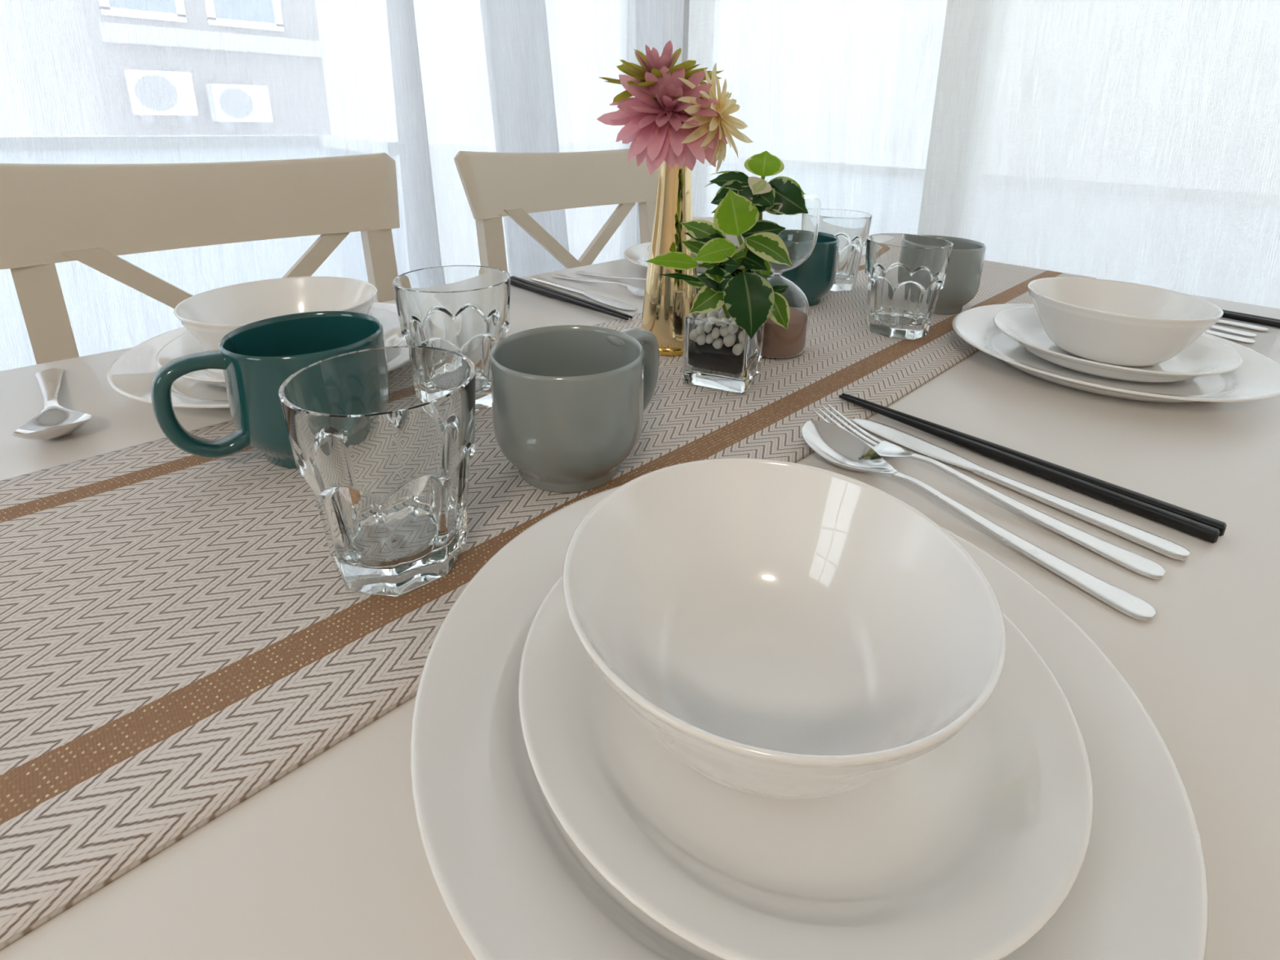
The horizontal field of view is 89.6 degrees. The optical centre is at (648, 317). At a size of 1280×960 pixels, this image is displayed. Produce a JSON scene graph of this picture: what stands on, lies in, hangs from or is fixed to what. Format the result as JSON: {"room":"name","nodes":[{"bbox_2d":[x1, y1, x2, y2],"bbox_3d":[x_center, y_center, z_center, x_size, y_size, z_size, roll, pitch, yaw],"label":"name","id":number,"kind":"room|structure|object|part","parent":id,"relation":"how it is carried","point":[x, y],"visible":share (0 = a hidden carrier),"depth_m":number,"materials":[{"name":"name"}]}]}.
{"room":"dining room","nodes":[
{"label":"dining room","id":0,"kind":"room"},
{"bbox_2d":[682,0,689,62],"bbox_3d":[1.375,-0.533,1.054,0.150,2.400,3.560,-15,24,-42],"label":"wall","id":1,"kind":"structure","parent":0,"point":[686,2],"depth_m":2.16,"materials":[{"name":"white paint"}]},
{"bbox_3d":[-0.094,-1.353,-0.613,4.170,0.100,3.710,-15,24,-42],"label":"ceiling","id":2,"kind":"structure","parent":0,"visible":0},
{"bbox_3d":[0.029,-1.299,-0.557,3.600,0.030,3.190,-15,24,-42],"label":"trim","id":3,"kind":"structure","parent":2,"relation":"attached to","visible":0},
{"bbox_2d":[0,0,684,371],"bbox_3d":[-1.122,-0.528,0.858,3.446,2.350,0.072,-15,24,-42],"label":"sheer curtain","id":4,"kind":"object","parent":3,"relation":"hanging from","point":[420,83],"visible":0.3,"depth_m":1.31,"materials":[{"name":"white fabric"}]},
{"bbox_2d":[687,0,947,235],"bbox_3d":[0.440,-0.753,1.679,0.038,2.350,0.924,-15,24,-42],"label":"sheer curtain","id":5,"kind":"object","parent":3,"relation":"hanging from","point":[842,92],"visible":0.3,"depth_m":1.69,"materials":[{"name":"white fabric"}]},
{"bbox_2d":[917,0,1279,308],"bbox_3d":[1.518,-0.384,0.570,0.040,2.350,2.492,-15,24,-43],"label":"sheer curtain","id":6,"kind":"object","parent":3,"relation":"hanging from","point":[1134,141],"visible":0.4,"depth_m":1.24,"materials":[{"name":"fabric"}]},
{"bbox_3d":[-0.142,1.014,0.126,4.170,0.060,3.710,-15,24,-42],"label":"floor","id":7,"kind":"structure","parent":0,"visible":0},
{"bbox_2d":[0,152,399,364],"bbox_3d":[-0.447,0.270,0.855,0.496,0.915,0.499,-15,24,-42],"label":"dining chair","id":8,"kind":"object","parent":7,"relation":"on","point":[91,215],"visible":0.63,"depth_m":0.84,"materials":[{"name":"paint"}]},
{"bbox_3d":[-0.727,0.314,0.876,0.048,0.806,0.101,-15,24,-42],"label":"leg","id":9,"kind":"part","parent":8,"relation":"part of","materials":[{"name":"paint"}]},
{"bbox_3d":[-0.584,-0.159,0.877,0.496,0.115,0.070,-15,24,-42],"label":"backrest","id":10,"kind":"part","parent":8,"relation":"part of","materials":[{"name":"paint"}]},
{"bbox_3d":[-0.447,0.238,1.138,0.048,0.806,0.101,-15,24,-42],"label":"leg","id":11,"kind":"part","parent":8,"relation":"part of","materials":[{"name":"paint"}]},
{"bbox_2d":[453,148,658,272],"bbox_3d":[-0.016,0.152,1.258,0.496,0.915,0.499,-15,24,-42],"label":"dining chair","id":12,"kind":"object","parent":7,"relation":"on","point":[496,185],"visible":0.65,"depth_m":1.25,"materials":[{"name":"paint"}]},
{"bbox_3d":[-0.295,0.197,1.280,0.048,0.806,0.101,-15,24,-42],"label":"leg","id":13,"kind":"part","parent":12,"relation":"part of","materials":[{"name":"paint"}]},
{"bbox_3d":[-0.153,-0.276,1.281,0.496,0.115,0.070,-15,24,-42],"label":"backrest","id":14,"kind":"part","parent":12,"relation":"part of","materials":[{"name":"paint"}]},
{"bbox_3d":[-0.016,0.121,1.541,0.048,0.806,0.101,-15,24,-42],"label":"leg","id":15,"kind":"part","parent":12,"relation":"part of","materials":[{"name":"paint"}]},
{"bbox_2d":[0,246,1279,959],"bbox_3d":[0.056,0.403,0.736,1.450,0.750,0.830,-15,24,-42],"label":"dining table","id":16,"kind":"object","parent":7,"relation":"on","point":[328,860],"visible":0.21,"depth_m":0.29,"materials":[{"name":"paint"}]},
{"bbox_2d":[12,368,92,439],"bbox_3d":[-0.470,0.062,0.507,0.042,0.018,0.187,-14,23,-41],"label":"spoon","id":17,"kind":"object","parent":16,"relation":"on","point":[54,421],"visible":1,"depth_m":0.48,"materials":[{"name":"silver metal"}]},
{"bbox_3d":[-0.492,0.057,0.529,0.018,0.011,0.124,-14,23,-41],"label":"handle","id":18,"kind":"part","parent":17,"relation":"part of","materials":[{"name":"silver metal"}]},
{"bbox_2d":[12,404,92,439],"bbox_3d":[-0.428,0.076,0.463,0.042,0.018,0.063,-14,23,-41],"label":"bowl","id":19,"kind":"object","parent":17,"relation":"on","point":[54,421],"depth_m":0.47,"materials":[{"name":"silver metal"}]},
{"bbox_2d":[106,302,407,408],"bbox_3d":[-0.323,0.033,0.596,0.273,0.022,0.273,9,19,24],"label":"dinner plate","id":20,"kind":"object","parent":16,"relation":"on","point":[131,375],"visible":0.16,"depth_m":0.53,"materials":[{"name":"white ceramic"}]},
{"bbox_2d":[155,307,404,387],"bbox_3d":[-0.322,0.029,0.588,0.201,0.024,0.201,1,17,-1],"label":"salad plate","id":21,"kind":"object","parent":20,"relation":"on","point":[186,344],"visible":0.16,"depth_m":0.57,"materials":[{"name":"white ceramic"}]},
{"bbox_2d":[173,276,377,351],"bbox_3d":[-0.323,0.011,0.575,0.155,0.059,0.155,-2,18,-9],"label":"bowl","id":22,"kind":"object","parent":21,"relation":"on","point":[209,316],"visible":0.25,"depth_m":0.61,"materials":[{"name":"white ceramic"}]},
{"bbox_2d":[0,253,1096,950],"bbox_3d":[0.061,0.101,0.644,1.459,0.122,0.325,-15,24,-42],"label":"table runner","id":23,"kind":"object","parent":16,"relation":"on","point":[181,633],"visible":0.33,"depth_m":0.30,"materials":[{"name":"beige fabric"}]},
{"bbox_2d":[151,311,385,469],"bbox_3d":[-0.245,0.050,0.441,0.126,0.084,0.098,-2,18,-10],"label":"mug","id":24,"kind":"object","parent":23,"relation":"on","point":[255,359],"visible":0.59,"depth_m":0.40,"materials":[{"name":"teal ceramic"}]},
{"bbox_3d":[-0.279,0.056,0.402,0.047,0.070,0.021,-13,22,-38],"label":"handle","id":25,"kind":"part","parent":24,"relation":"part of","materials":[{"name":"teal ceramic"}]},
{"bbox_2d":[278,346,475,596],"bbox_3d":[-0.131,0.078,0.328,0.088,0.103,0.088,-7,19,-26],"label":"tumbler","id":26,"kind":"object","parent":23,"relation":"on","point":[382,439],"visible":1,"depth_m":0.30,"materials":[{"name":"clear glass"}]},
{"bbox_2d":[392,265,510,411],"bbox_3d":[-0.154,0.018,0.517,0.088,0.103,0.088,-9,20,-30],"label":"tumbler","id":27,"kind":"object","parent":23,"relation":"on","point":[464,310],"visible":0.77,"depth_m":0.48,"materials":[{"name":"clear glass"}]},
{"bbox_2d":[488,324,659,493],"bbox_3d":[-0.040,0.056,0.436,0.098,0.084,0.135,15,22,37],"label":"mug","id":28,"kind":"object","parent":23,"relation":"on","point":[570,402],"visible":1,"depth_m":0.39,"materials":[{"name":"grey ceramic"}]},
{"bbox_3d":[-0.011,0.041,0.468,0.021,0.070,0.047,15,22,37],"label":"handle","id":29,"kind":"part","parent":28,"relation":"part of","materials":[{"name":"grey ceramic"}]},
{"bbox_2d":[641,160,697,355],"bbox_3d":[0.024,-0.065,0.632,0.058,0.200,0.058,0,17,-2],"label":"bud vase","id":30,"kind":"object","parent":23,"relation":"on","point":[667,300],"visible":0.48,"depth_m":0.62,"materials":[{"name":"gold metal"}]},
{"bbox_2d":[598,40,724,102],"bbox_3d":[0.009,-0.128,0.628,0.107,0.263,0.116,-15,24,-42],"label":"flower","id":31,"kind":"object","parent":30,"relation":"in","point":[652,63],"visible":0.56,"depth_m":0.59,"materials":[{"name":"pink plant"}]},
{"bbox_2d":[596,66,728,174],"bbox_3d":[0.014,-0.107,0.600,0.113,0.239,0.092,6,18,15],"label":"flower","id":32,"kind":"object","parent":30,"relation":"in","point":[653,125],"visible":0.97,"depth_m":0.56,"materials":[{"name":"pink plant"}]},
{"bbox_2d":[677,62,752,173],"bbox_3d":[0.054,-0.109,0.603,0.060,0.242,0.095,9,19,23],"label":"flower","id":33,"kind":"object","parent":30,"relation":"in","point":[727,124],"visible":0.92,"depth_m":0.56,"materials":[{"name":"yellow plant"}]},
{"bbox_2d":[682,306,764,393],"bbox_3d":[0.067,0.026,0.577,0.058,0.062,0.058,8,19,22],"label":"planter","id":34,"kind":"object","parent":23,"relation":"on","point":[717,355],"visible":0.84,"depth_m":0.55,"materials":[{"name":"clear glass"}]},
{"bbox_2d":[696,313,705,319],"bbox_3d":[0.046,0.002,0.572,0.009,0.009,0.008,-14,23,-41],"label":"pebble","id":35,"kind":"object","parent":34,"relation":"in","point":[701,316],"visible":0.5,"depth_m":0.57,"materials":[{"name":"white stone"}]},
{"bbox_2d":[706,311,717,318],"bbox_3d":[0.056,-0.001,0.569,0.010,0.009,0.008,-11,21,-34],"label":"pebble","id":36,"kind":"object","parent":34,"relation":"in","point":[713,313],"visible":0.75,"depth_m":0.57,"materials":[{"name":"white stone"}]},
{"bbox_2d":[707,316,717,320],"bbox_3d":[0.055,0.004,0.552,0.008,0.008,0.010,12,20,31],"label":"pebble","id":37,"kind":"object","parent":34,"relation":"in","point":[713,318],"visible":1,"depth_m":0.55,"materials":[{"name":"white stone"}]},
{"bbox_2d":[718,311,725,319],"bbox_3d":[0.065,-0.002,0.570,0.008,0.008,0.007,7,18,17],"label":"pebble","id":38,"kind":"object","parent":34,"relation":"in","point":[722,314],"visible":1,"depth_m":0.57,"materials":[{"name":"white stone"}]},
{"bbox_2d":[720,317,728,322],"bbox_3d":[0.066,0.005,0.555,0.009,0.009,0.008,16,24,39],"label":"pebble","id":39,"kind":"object","parent":34,"relation":"in","point":[723,318],"visible":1,"depth_m":0.55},
{"bbox_2d":[743,192,820,359],"bbox_3d":[0.127,-0.043,0.639,0.071,0.158,0.071,2,17,3],"label":"hourglass","id":40,"kind":"object","parent":23,"relation":"on","point":[800,235],"visible":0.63,"depth_m":0.62,"materials":[{"name":"clear glass"}]},
{"bbox_2d":[759,231,839,306],"bbox_3d":[0.183,-0.069,0.849,0.098,0.084,0.136,-8,20,-28],"label":"mug","id":41,"kind":"object","parent":23,"relation":"on","point":[815,277],"visible":0.3,"depth_m":0.79,"materials":[{"name":"teal ceramic"}]},
{"bbox_2d":[817,208,871,291],"bbox_3d":[0.262,-0.094,0.905,0.088,0.103,0.088,-3,18,-12],"label":"tumbler","id":42,"kind":"object","parent":23,"relation":"on","point":[851,228],"visible":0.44,"depth_m":0.87,"materials":[{"name":"clear glass"}]},
{"bbox_2d":[864,233,953,339],"bbox_3d":[0.282,-0.034,0.714,0.088,0.103,0.088,4,18,10],"label":"tumbler","id":43,"kind":"object","parent":23,"relation":"on","point":[905,273],"visible":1,"depth_m":0.69,"materials":[{"name":"clear glass"}]},
{"bbox_2d":[923,235,986,314],"bbox_3d":[0.360,-0.058,0.825,0.098,0.084,0.126,-5,18,-19],"label":"mug","id":44,"kind":"object","parent":23,"relation":"on","point":[964,273],"visible":0.38,"depth_m":0.77,"materials":[{"name":"grey ceramic"}]},
{"bbox_3d":[0.067,0.034,0.579,0.051,0.016,0.051,8,19,22],"label":"planting grit","id":45,"kind":"object","parent":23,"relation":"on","visible":0},
{"bbox_2d":[645,151,808,338],"bbox_3d":[0.063,-0.059,0.537,0.132,0.154,0.074,4,18,10],"label":"leafy plant","id":46,"kind":"object","parent":45,"relation":"in","point":[732,281],"visible":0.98,"depth_m":0.53,"materials":[{"name":"green plant"}]},
{"bbox_3d":[0.057,-0.018,0.562,0.031,0.061,0.007,-1,18,-8],"label":"stem","id":47,"kind":"part","parent":46,"relation":"part of","materials":[{"name":"green plant"}]},
{"bbox_3d":[0.078,-0.029,0.551,0.009,0.086,0.018,6,18,15],"label":"stem","id":48,"kind":"part","parent":46,"relation":"part of","materials":[{"name":"green plant"}]},
{"bbox_3d":[0.081,-0.058,0.534,0.003,0.018,0.010,3,17,7],"label":"stem","id":49,"kind":"part","parent":46,"relation":"part of","materials":[{"name":"green plant"}]},
{"bbox_3d":[0.090,-0.054,0.554,0.016,0.133,0.005,1,17,1],"label":"stem","id":50,"kind":"part","parent":46,"relation":"part of","materials":[{"name":"green plant"}]},
{"bbox_2d":[510,278,628,319],"bbox_3d":[-0.111,-0.025,0.822,0.248,0.007,0.008,17,23,42],"label":"chopstick","id":51,"kind":"object","parent":16,"relation":"on","point":[514,282],"visible":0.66,"depth_m":0.82,"materials":[{"name":"black paint"}]},
{"bbox_2d":[510,275,632,318],"bbox_3d":[-0.107,-0.028,0.829,0.008,0.007,0.249,-15,23,-42],"label":"chopstick","id":52,"kind":"object","parent":16,"relation":"on","point":[514,277],"visible":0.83,"depth_m":0.82,"materials":[{"name":"black paint"}]},
{"bbox_2d":[530,276,637,311],"bbox_3d":[-0.092,-0.033,0.856,0.212,0.004,0.022,17,23,42],"label":"knife","id":53,"kind":"object","parent":16,"relation":"on","point":[603,300],"visible":1,"depth_m":0.84,"materials":[{"name":"silver metal"}]},
{"bbox_3d":[-0.125,-0.044,0.890,0.115,0.004,0.016,17,23,42],"label":"handle","id":54,"kind":"part","parent":53,"relation":"part of","materials":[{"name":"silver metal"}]},
{"bbox_3d":[-0.051,-0.020,0.818,0.096,0.003,0.021,17,23,42],"label":"blade","id":55,"kind":"part","parent":53,"relation":"part of","materials":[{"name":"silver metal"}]},
{"bbox_2d":[552,273,644,296],"bbox_3d":[-0.054,-0.048,0.884,0.218,0.017,0.025,15,22,37],"label":"fork","id":56,"kind":"object","parent":16,"relation":"on","point":[637,291],"visible":0.91,"depth_m":0.89,"materials":[{"name":"silver metal"}]},
{"bbox_3d":[-0.083,-0.053,0.908,0.142,0.011,0.018,15,22,37],"label":"handle","id":57,"kind":"part","parent":56,"relation":"part of","materials":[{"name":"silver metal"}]},
{"bbox_2d":[575,271,645,280],"bbox_3d":[-0.022,-0.054,0.909,0.214,0.018,0.043,14,21,35],"label":"spoon","id":58,"kind":"object","parent":16,"relation":"on","point":[584,273],"visible":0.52,"depth_m":0.94,"materials":[{"name":"silver metal"}]},
{"bbox_2d":[623,241,702,275],"bbox_3d":[0.098,-0.088,1.012,0.273,0.022,0.273,9,19,24],"label":"dinner plate","id":59,"kind":"object","parent":16,"relation":"on","point":[638,254],"visible":0.09,"depth_m":1.02,"materials":[{"name":"white ceramic"}]},
{"bbox_2d":[647,244,706,273],"bbox_3d":[0.099,-0.094,1.011,0.201,0.024,0.201,1,17,-1],"label":"salad plate","id":60,"kind":"object","parent":59,"relation":"on","point":[699,269],"visible":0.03,"depth_m":0.94,"materials":[{"name":"white ceramic"}]},
{"bbox_2d":[693,217,744,262],"bbox_3d":[0.101,-0.115,1.006,0.155,0.059,0.155,4,18,9],"label":"bowl","id":61,"kind":"object","parent":60,"relation":"on","point":[733,238],"visible":0.02,"depth_m":0.94,"materials":[{"name":"white ceramic"}]},
{"bbox_2d":[410,485,1208,959],"bbox_3d":[0.049,0.145,0.263,0.273,0.022,0.273,9,19,24],"label":"dinner plate","id":62,"kind":"object","parent":16,"relation":"on","point":[513,883],"visible":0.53,"depth_m":0.20,"materials":[{"name":"white ceramic"}]},
{"bbox_2d":[518,574,1093,959],"bbox_3d":[0.052,0.141,0.253,0.201,0.024,0.201,1,17,-1],"label":"salad plate","id":63,"kind":"object","parent":62,"relation":"on","point":[968,848],"visible":0.61,"depth_m":0.20,"materials":[{"name":"white ceramic"}]},
{"bbox_2d":[562,457,1006,799],"bbox_3d":[0.046,0.120,0.249,0.155,0.059,0.155,4,18,9],"label":"bowl","id":64,"kind":"object","parent":63,"relation":"on","point":[786,630],"visible":1,"depth_m":0.26,"materials":[{"name":"white ceramic"}]},
{"bbox_2d":[801,420,1155,621],"bbox_3d":[0.181,0.111,0.391,0.042,0.018,0.214,-11,21,-35],"label":"spoon","id":65,"kind":"object","parent":16,"relation":"on","point":[833,443],"visible":1,"depth_m":0.38,"materials":[{"name":"silver metal"}]},
{"bbox_2d":[801,420,898,475],"bbox_3d":[0.138,0.094,0.445,0.042,0.018,0.072,-11,21,-35],"label":"bowl","id":66,"kind":"object","parent":65,"relation":"on","point":[833,443],"depth_m":0.46,"materials":[{"name":"silver metal"}]},
{"bbox_3d":[0.202,0.123,0.364,0.018,0.011,0.142,-11,21,-35],"label":"handle","id":67,"kind":"part","parent":65,"relation":"part of","materials":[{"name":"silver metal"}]},
{"bbox_2d":[813,404,1165,578],"bbox_3d":[0.202,0.103,0.417,0.025,0.017,0.218,-13,22,-39],"label":"fork","id":68,"kind":"object","parent":16,"relation":"on","point":[1137,563],"visible":1,"depth_m":0.39,"materials":[{"name":"silver metal"}]},
{"bbox_3d":[0.227,0.115,0.391,0.018,0.011,0.142,-13,22,-39],"label":"handle","id":69,"kind":"part","parent":68,"relation":"part of","materials":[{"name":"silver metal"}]},
{"bbox_2d":[851,418,1190,560],"bbox_3d":[0.231,0.106,0.433,0.022,0.004,0.212,-13,22,-38],"label":"knife","id":70,"kind":"object","parent":16,"relation":"on","point":[1163,546],"visible":1,"depth_m":0.41,"materials":[{"name":"silver metal"}]},
{"bbox_3d":[0.194,0.092,0.475,0.021,0.003,0.096,-13,22,-38],"label":"blade","id":71,"kind":"part","parent":70,"relation":"part of","materials":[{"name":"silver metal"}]},
{"bbox_3d":[0.260,0.118,0.396,0.016,0.004,0.115,-13,22,-38],"label":"handle","id":72,"kind":"part","parent":70,"relation":"part of","materials":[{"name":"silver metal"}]},
{"bbox_2d":[839,395,1220,543],"bbox_3d":[0.244,0.096,0.456,0.008,0.007,0.247,-14,23,-40],"label":"chopstick","id":73,"kind":"object","parent":16,"relation":"on","point":[1193,527],"visible":1,"depth_m":0.42,"materials":[{"name":"black paint"}]},
{"bbox_2d":[841,392,1226,536],"bbox_3d":[0.251,0.094,0.461,0.008,0.007,0.250,-15,24,-41],"label":"chopstick","id":74,"kind":"object","parent":16,"relation":"on","point":[1221,526],"visible":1,"depth_m":0.42,"materials":[{"name":"black paint"}]},
{"bbox_2d":[951,303,1279,403],"bbox_3d":[0.450,0.035,0.641,0.273,0.022,0.273,-6,19,-23],"label":"dinner plate","id":75,"kind":"object","parent":16,"relation":"on","point":[1258,377],"visible":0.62,"depth_m":0.59,"materials":[{"name":"white ceramic"}]},
{"bbox_2d":[992,306,1242,382],"bbox_3d":[0.453,0.029,0.640,0.201,0.024,0.201,1,17,-1],"label":"salad plate","id":76,"kind":"object","parent":75,"relation":"on","point":[1206,356],"visible":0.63,"depth_m":0.61,"materials":[{"name":"white ceramic"}]},
{"bbox_2d":[1027,276,1223,366],"bbox_3d":[0.458,0.007,0.636,0.155,0.059,0.155,4,18,9],"label":"bowl","id":77,"kind":"object","parent":76,"relation":"on","point":[1109,322],"visible":1,"depth_m":0.61,"materials":[{"name":"white ceramic"}]},
{"bbox_2d":[1204,329,1255,342],"bbox_3d":[0.603,-0.004,0.789,0.042,0.018,0.214,-14,23,-39],"label":"spoon","id":78,"kind":"object","parent":16,"relation":"on","point":[1208,331],"visible":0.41,"depth_m":0.73,"materials":[{"name":"silver metal"}]},
{"bbox_2d":[1210,324,1256,337],"bbox_3d":[0.622,-0.011,0.811,0.025,0.017,0.218,-14,23,-40],"label":"fork","id":79,"kind":"object","parent":16,"relation":"on","point":[1214,326],"visible":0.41,"depth_m":0.75,"materials":[{"name":"silver metal"}]},
{"bbox_2d":[1216,319,1268,331],"bbox_3d":[0.655,-0.009,0.830,0.022,0.004,0.212,-15,24,-42],"label":"knife","id":80,"kind":"object","parent":16,"relation":"on","point":[1220,321],"visible":0.41,"depth_m":0.77,"materials":[{"name":"silver metal"}]},
{"bbox_2d":[1221,311,1279,328],"bbox_3d":[0.675,-0.019,0.856,0.008,0.007,0.248,-14,23,-41],"label":"chopstick","id":81,"kind":"object","parent":16,"relation":"on","point":[1255,320],"visible":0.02,"depth_m":0.79,"materials":[{"name":"black paint"}]},
{"bbox_2d":[1222,309,1279,320],"bbox_3d":[0.682,-0.022,0.862,0.008,0.007,0.248,-14,24,-41],"label":"chopstick","id":82,"kind":"object","parent":16,"relation":"on","point":[1228,311],"visible":0.02,"depth_m":0.80,"materials":[{"name":"black paint"}]}
]}

